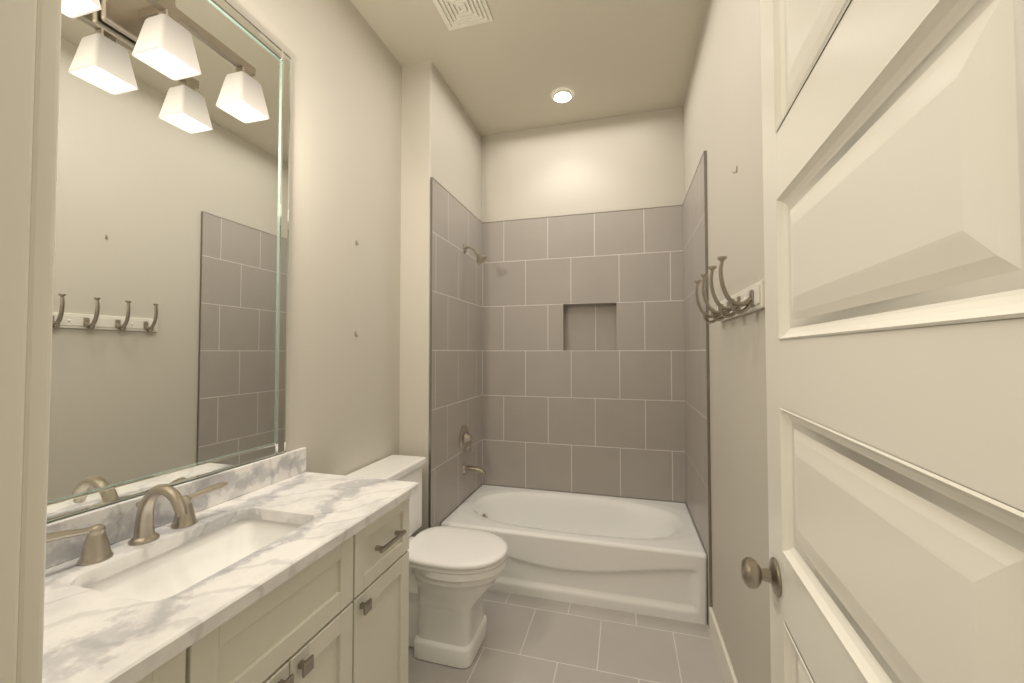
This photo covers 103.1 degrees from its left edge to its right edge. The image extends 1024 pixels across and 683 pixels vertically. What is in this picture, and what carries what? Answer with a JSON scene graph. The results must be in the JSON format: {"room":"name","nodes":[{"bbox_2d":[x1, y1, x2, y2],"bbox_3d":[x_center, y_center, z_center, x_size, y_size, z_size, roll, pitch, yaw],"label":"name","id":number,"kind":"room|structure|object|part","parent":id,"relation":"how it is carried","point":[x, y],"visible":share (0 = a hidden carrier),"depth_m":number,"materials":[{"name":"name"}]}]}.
{"room":"bathroom","nodes":[
{"label":"bathroom","id":0,"kind":"room"},
{"bbox_2d":[47,0,401,522],"bbox_3d":[-0.869,-0.120,1.949,0.120,3.140,3.070,0,-2,15],"label":"wall","id":1,"kind":"structure","parent":0,"point":[342,399],"depth_m":1.93,"materials":[{"name":"beige paint"}]},
{"bbox_2d":[47,0,290,521],"bbox_3d":[-1.027,-0.365,1.126,0.012,1.571,1.016,0,-2,15],"label":"mirror","id":2,"kind":"object","parent":1,"relation":"attached to","point":[169,332],"visible":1,"depth_m":1.18,"materials":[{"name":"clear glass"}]},
{"bbox_2d":[62,0,269,122],"bbox_3d":[-0.945,-0.887,1.095,0.168,0.301,0.553,0,-2,15],"label":"sconce","id":3,"kind":"object","parent":2,"relation":"attached to","point":[158,32],"visible":1,"depth_m":1.10,"materials":[{"name":"white glass"}]},
{"bbox_3d":[-0.975,-0.796,0.870,0.108,0.107,0.108,0,-2,15],"label":"lamp shade","id":4,"kind":"part","parent":3,"relation":"part of","materials":[{"name":"white glass"}]},
{"bbox_3d":[-0.916,-0.791,1.084,0.108,0.107,0.108,0,-2,15],"label":"lamp shade","id":5,"kind":"part","parent":3,"relation":"part of","materials":[{"name":"white glass"}]},
{"bbox_3d":[-0.857,-0.785,1.299,0.108,0.107,0.108,0,-2,15],"label":"lamp shade","id":6,"kind":"part","parent":3,"relation":"part of","materials":[{"name":"white glass"}]},
{"bbox_2d":[399,61,481,536],"bbox_3d":[-0.459,-0.097,2.842,0.196,3.140,0.890,0,-2,15],"label":"wall","id":7,"kind":"structure","parent":0,"point":[441,140],"depth_m":2.44,"materials":[{"name":"beige paint"}]},
{"bbox_2d":[431,179,441,526],"bbox_3d":[-0.460,0.248,2.438,0.012,2.430,0.128,0,-2,15],"label":"tile","id":8,"kind":"structure","parent":7,"relation":"attached to","point":[436,356],"depth_m":2.44,"materials":[{"name":"grey tile"}]},
{"bbox_2d":[429,177,480,527],"bbox_3d":[-0.361,0.256,2.793,0.014,2.433,0.870,0,-2,15],"label":"trim","id":9,"kind":"structure","parent":7,"relation":"attached to","point":[431,178],"depth_m":2.38,"materials":[{"name":"silver metal"}]},
{"bbox_2d":[440,187,481,521],"bbox_3d":[-0.343,0.078,2.866,0.012,2.068,0.750,0,-2,15],"label":"tile","id":10,"kind":"structure","parent":7,"relation":"attached to","point":[461,338],"depth_m":2.78,"materials":[{"name":"grey tile"}]},
{"bbox_2d":[459,425,472,451],"bbox_3d":[-0.305,0.680,2.842,0.063,0.184,0.172,0,-2,15],"label":"shower valve","id":11,"kind":"object","parent":10,"relation":"attached to","point":[465,438],"visible":1,"depth_m":2.82,"materials":[{"name":"silver metal"}]},
{"bbox_2d":[462,464,485,475],"bbox_3d":[-0.258,0.892,2.824,0.161,0.075,0.068,0,-2,15],"label":"spout","id":12,"kind":"object","parent":10,"relation":"attached to","point":[471,468],"visible":1,"depth_m":2.81,"materials":[{"name":"silver metal"}]},
{"bbox_2d":[463,244,486,263],"bbox_3d":[-0.258,-0.618,2.862,0.162,0.152,0.080,0,-2,15],"label":"shower head","id":13,"kind":"object","parent":10,"relation":"attached to","point":[481,259],"visible":1,"depth_m":2.85},
{"bbox_2d":[351,0,708,135],"bbox_3d":[-0.087,-1.750,0.816,3.210,0.060,4.920,0,-2,15],"label":"ceiling","id":14,"kind":"structure","parent":0,"point":[512,65],"depth_m":2.37,"materials":[{"name":"beige paint"}]},
{"bbox_2d":[433,0,492,30],"bbox_3d":[-0.252,-1.679,2.043,0.250,0.016,0.250,0,-2,15],"label":"ceiling vent","id":15,"kind":"object","parent":14,"relation":"in","point":[456,14],"visible":1,"depth_m":2.07,"materials":[{"name":"white paint"}]},
{"bbox_2d":[551,87,574,102],"bbox_3d":[0.342,-1.657,2.750,0.162,0.024,0.162,0,-2,15],"label":"recessed light","id":16,"kind":"object","parent":14,"relation":"in","point":[562,94],"visible":0.98,"depth_m":2.73,"materials":[{"name":"white paint"}]},
{"bbox_2d":[408,589,723,682],"bbox_3d":[-0.087,1.449,0.734,3.210,0.060,4.920,0,-2,15],"label":"floor","id":17,"kind":"structure","parent":0,"point":[529,639],"depth_m":1.92,"materials":[{"name":"tile"}]},
{"bbox_2d":[42,447,418,682],"bbox_3d":[-0.764,0.899,1.039,0.546,1.057,1.178,0,-2,15],"label":"bathroom vanity","id":18,"kind":"object","parent":17,"relation":"on","point":[285,567],"visible":0.96,"depth_m":1.05,"materials":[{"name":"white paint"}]},
{"bbox_2d":[42,523,113,565],"bbox_3d":[-1.004,0.472,0.936,0.062,0.094,0.138,0,-2,15],"label":"handle","id":19,"kind":"object","parent":18,"relation":"on","point":[96,550],"depth_m":0.95,"materials":[{"name":"silver metal"}]},
{"bbox_2d":[128,483,188,545],"bbox_3d":[-0.913,0.446,1.057,0.174,0.152,0.062,0,-2,15],"label":"faucet","id":20,"kind":"object","parent":18,"relation":"on","point":[144,534],"depth_m":1.05,"materials":[{"name":"silver metal"}]},
{"bbox_2d":[170,481,227,528],"bbox_3d":[-0.929,0.478,1.205,0.065,0.094,0.137,0,-2,15],"label":"handle","id":21,"kind":"object","parent":18,"relation":"on","point":[191,520],"depth_m":1.19,"materials":[{"name":"silver metal"}]},
{"bbox_3d":[-0.574,1.032,0.859,0.019,0.532,0.234,0,-2,15],"label":"door","id":22,"kind":"part","parent":18,"relation":"part of","materials":[{"name":"white paint"}]},
{"bbox_3d":[-0.527,0.798,0.942,0.030,0.034,0.034,0,-2,15],"label":"knob","id":23,"kind":"part","parent":18,"relation":"part of","materials":[{"name":"silver metal"}]},
{"bbox_3d":[-0.510,0.799,1.004,0.030,0.034,0.034,0,-2,15],"label":"knob","id":24,"kind":"part","parent":18,"relation":"part of","materials":[{"name":"silver metal"}]},
{"bbox_3d":[-0.511,1.038,1.088,0.019,0.532,0.234,0,-2,15],"label":"door","id":25,"kind":"part","parent":18,"relation":"part of","materials":[{"name":"white paint"}]},
{"bbox_3d":[-0.446,0.805,1.237,0.030,0.034,0.034,0,-2,15],"label":"knob","id":26,"kind":"part","parent":18,"relation":"part of","materials":[{"name":"silver metal"}]},
{"bbox_3d":[-0.435,1.044,1.363,0.019,0.532,0.319,0,-2,15],"label":"door","id":27,"kind":"part","parent":18,"relation":"part of","materials":[{"name":"white paint"}]},
{"bbox_3d":[-0.435,0.670,1.372,0.019,0.201,0.319,0,-2,15],"label":"drawer","id":28,"kind":"part","parent":18,"relation":"part of","materials":[{"name":"white paint"}]},
{"bbox_3d":[-0.409,0.670,1.369,0.034,0.012,0.150,0,-2,15],"label":"pull handle","id":29,"kind":"part","parent":18,"relation":"part of","materials":[{"name":"silver metal"}]},
{"bbox_2d":[345,455,507,668],"bbox_3d":[-0.388,1.043,1.994,0.750,0.812,0.472,0,-2,15],"label":"toilet","id":30,"kind":"object","parent":17,"relation":"on","point":[455,573],"visible":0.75,"depth_m":1.86,"materials":[{"name":"white ceramic"}]},
{"bbox_3d":[-0.645,0.661,2.075,0.218,0.044,0.472,0,-2,15],"label":"tank lid","id":31,"kind":"part","parent":30,"relation":"part of","materials":[{"name":"white ceramic"}]},
{"bbox_3d":[-0.264,0.986,1.962,0.492,0.026,0.386,0,-2,15],"label":"lid","id":32,"kind":"part","parent":30,"relation":"part of","materials":[{"name":"white ceramic"}]},
{"bbox_3d":[-0.261,1.010,1.960,0.480,0.017,0.376,0,-2,15],"label":"seat","id":33,"kind":"part","parent":30,"relation":"part of","materials":[{"name":"white ceramic"}]},
{"bbox_3d":[-0.261,1.234,1.954,0.480,0.426,0.374,0,-2,15],"label":"bowl","id":34,"kind":"part","parent":30,"relation":"part of","materials":[{"name":"white ceramic"}]},
{"bbox_2d":[441,484,706,624],"bbox_3d":[0.381,1.288,2.635,1.486,0.360,0.745,0,-2,15],"label":"bathtub","id":35,"kind":"object","parent":17,"relation":"on","point":[640,556],"visible":0.9,"depth_m":2.32,"materials":[{"name":"white ceramic"}]},
{"bbox_2d":[481,107,687,506],"bbox_3d":[0.405,-0.089,3.128,1.710,3.140,0.120,0,-2,15],"label":"wall","id":36,"kind":"structure","parent":0,"point":[628,162],"depth_m":3.06,"materials":[{"name":"beige paint"}]},
{"bbox_2d":[485,205,680,222],"bbox_3d":[0.482,-0.953,3.060,1.514,0.003,0.013,0,-2,15],"label":"trim","id":37,"kind":"structure","parent":36,"relation":"attached to","point":[675,205],"depth_m":3.03,"materials":[{"name":"silver metal"}]},
{"bbox_2d":[482,205,685,502],"bbox_3d":[0.493,0.083,3.071,1.490,2.068,0.090,0,-2,15],"label":"tiled wall","id":38,"kind":"structure","parent":36,"relation":"attached to","point":[583,380],"depth_m":3.02,"materials":[{"name":"grey tile"}]},
{"bbox_2d":[683,0,770,682],"bbox_3d":[0.896,-0.132,1.463,0.120,3.140,3.070,0,-2,15],"label":"wall","id":39,"kind":"structure","parent":0,"point":[722,116],"depth_m":1.57,"materials":[{"name":"beige paint"}]},
{"bbox_2d":[683,156,706,552],"bbox_3d":[1.105,0.068,2.467,0.012,2.068,0.750,0,-2,15],"label":"tile","id":40,"kind":"structure","parent":39,"relation":"attached to","point":[694,369],"depth_m":2.40,"materials":[{"name":"grey tile"}]},
{"bbox_2d":[683,151,711,606],"bbox_3d":[1.096,0.247,2.435,0.013,2.433,0.785,0,-2,15],"label":"trim","id":41,"kind":"structure","parent":39,"relation":"attached to","point":[707,370],"depth_m":2.06,"materials":[{"name":"silver metal"}]},
{"bbox_2d":[703,153,708,627],"bbox_3d":[1.000,0.239,2.080,0.012,2.430,0.043,0,-2,15],"label":"trim","id":42,"kind":"structure","parent":39,"relation":"attached to","point":[706,399],"depth_m":2.08,"materials":[{"name":"grey metal"}]},
{"bbox_2d":[709,607,737,682],"bbox_3d":[0.726,1.363,1.064,0.016,0.130,2.003,0,-2,15],"label":"baseboard","id":43,"kind":"structure","parent":39,"relation":"attached to","point":[725,664],"depth_m":1.79,"materials":[{"name":"white paint"}]},
{"bbox_2d":[694,256,764,323],"bbox_3d":[0.786,-0.176,1.521,0.119,0.189,0.600,0,-2,15],"label":"hook rail","id":44,"kind":"object","parent":39,"relation":"attached to","point":[751,298],"visible":1,"depth_m":1.41,"materials":[{"name":"silver metal"}]},
{"bbox_2d":[740,0,1023,682],"bbox_3d":[0.435,0.245,0.540,0.114,2.318,0.810,-1,-2,19],"label":"door","id":45,"kind":"structure","parent":39,"relation":"in","point":[893,165],"depth_m":0.44,"materials":[{"name":"white paint"}]},
{"bbox_3d":[0.524,0.494,0.865,0.067,0.074,0.074,-1,-2,19],"label":"door knob","id":46,"kind":"part","parent":45,"relation":"part of","materials":[{"name":"silver metal"}]},
{"bbox_3d":[-0.830,-0.159,0.409,0.773,3.140,0.120,0,-2,15],"label":"wall","id":47,"kind":"structure","parent":0,"visible":0},
{"bbox_2d":[0,0,36,682],"bbox_3d":[-0.448,0.238,0.294,0.020,2.340,0.120,0,-2,15],"label":"door frame","id":48,"kind":"structure","parent":47,"relation":"attached to","point":[17,41],"depth_m":0.35,"materials":[{"name":"white paint"}]},
{"bbox_2d":[16,0,61,682],"bbox_3d":[-0.468,0.192,0.373,0.090,2.436,0.020,0,-2,15],"label":"door frame","id":49,"kind":"structure","parent":47,"relation":"attached to","point":[30,631],"depth_m":0.37,"materials":[{"name":"white paint"}]}
]}

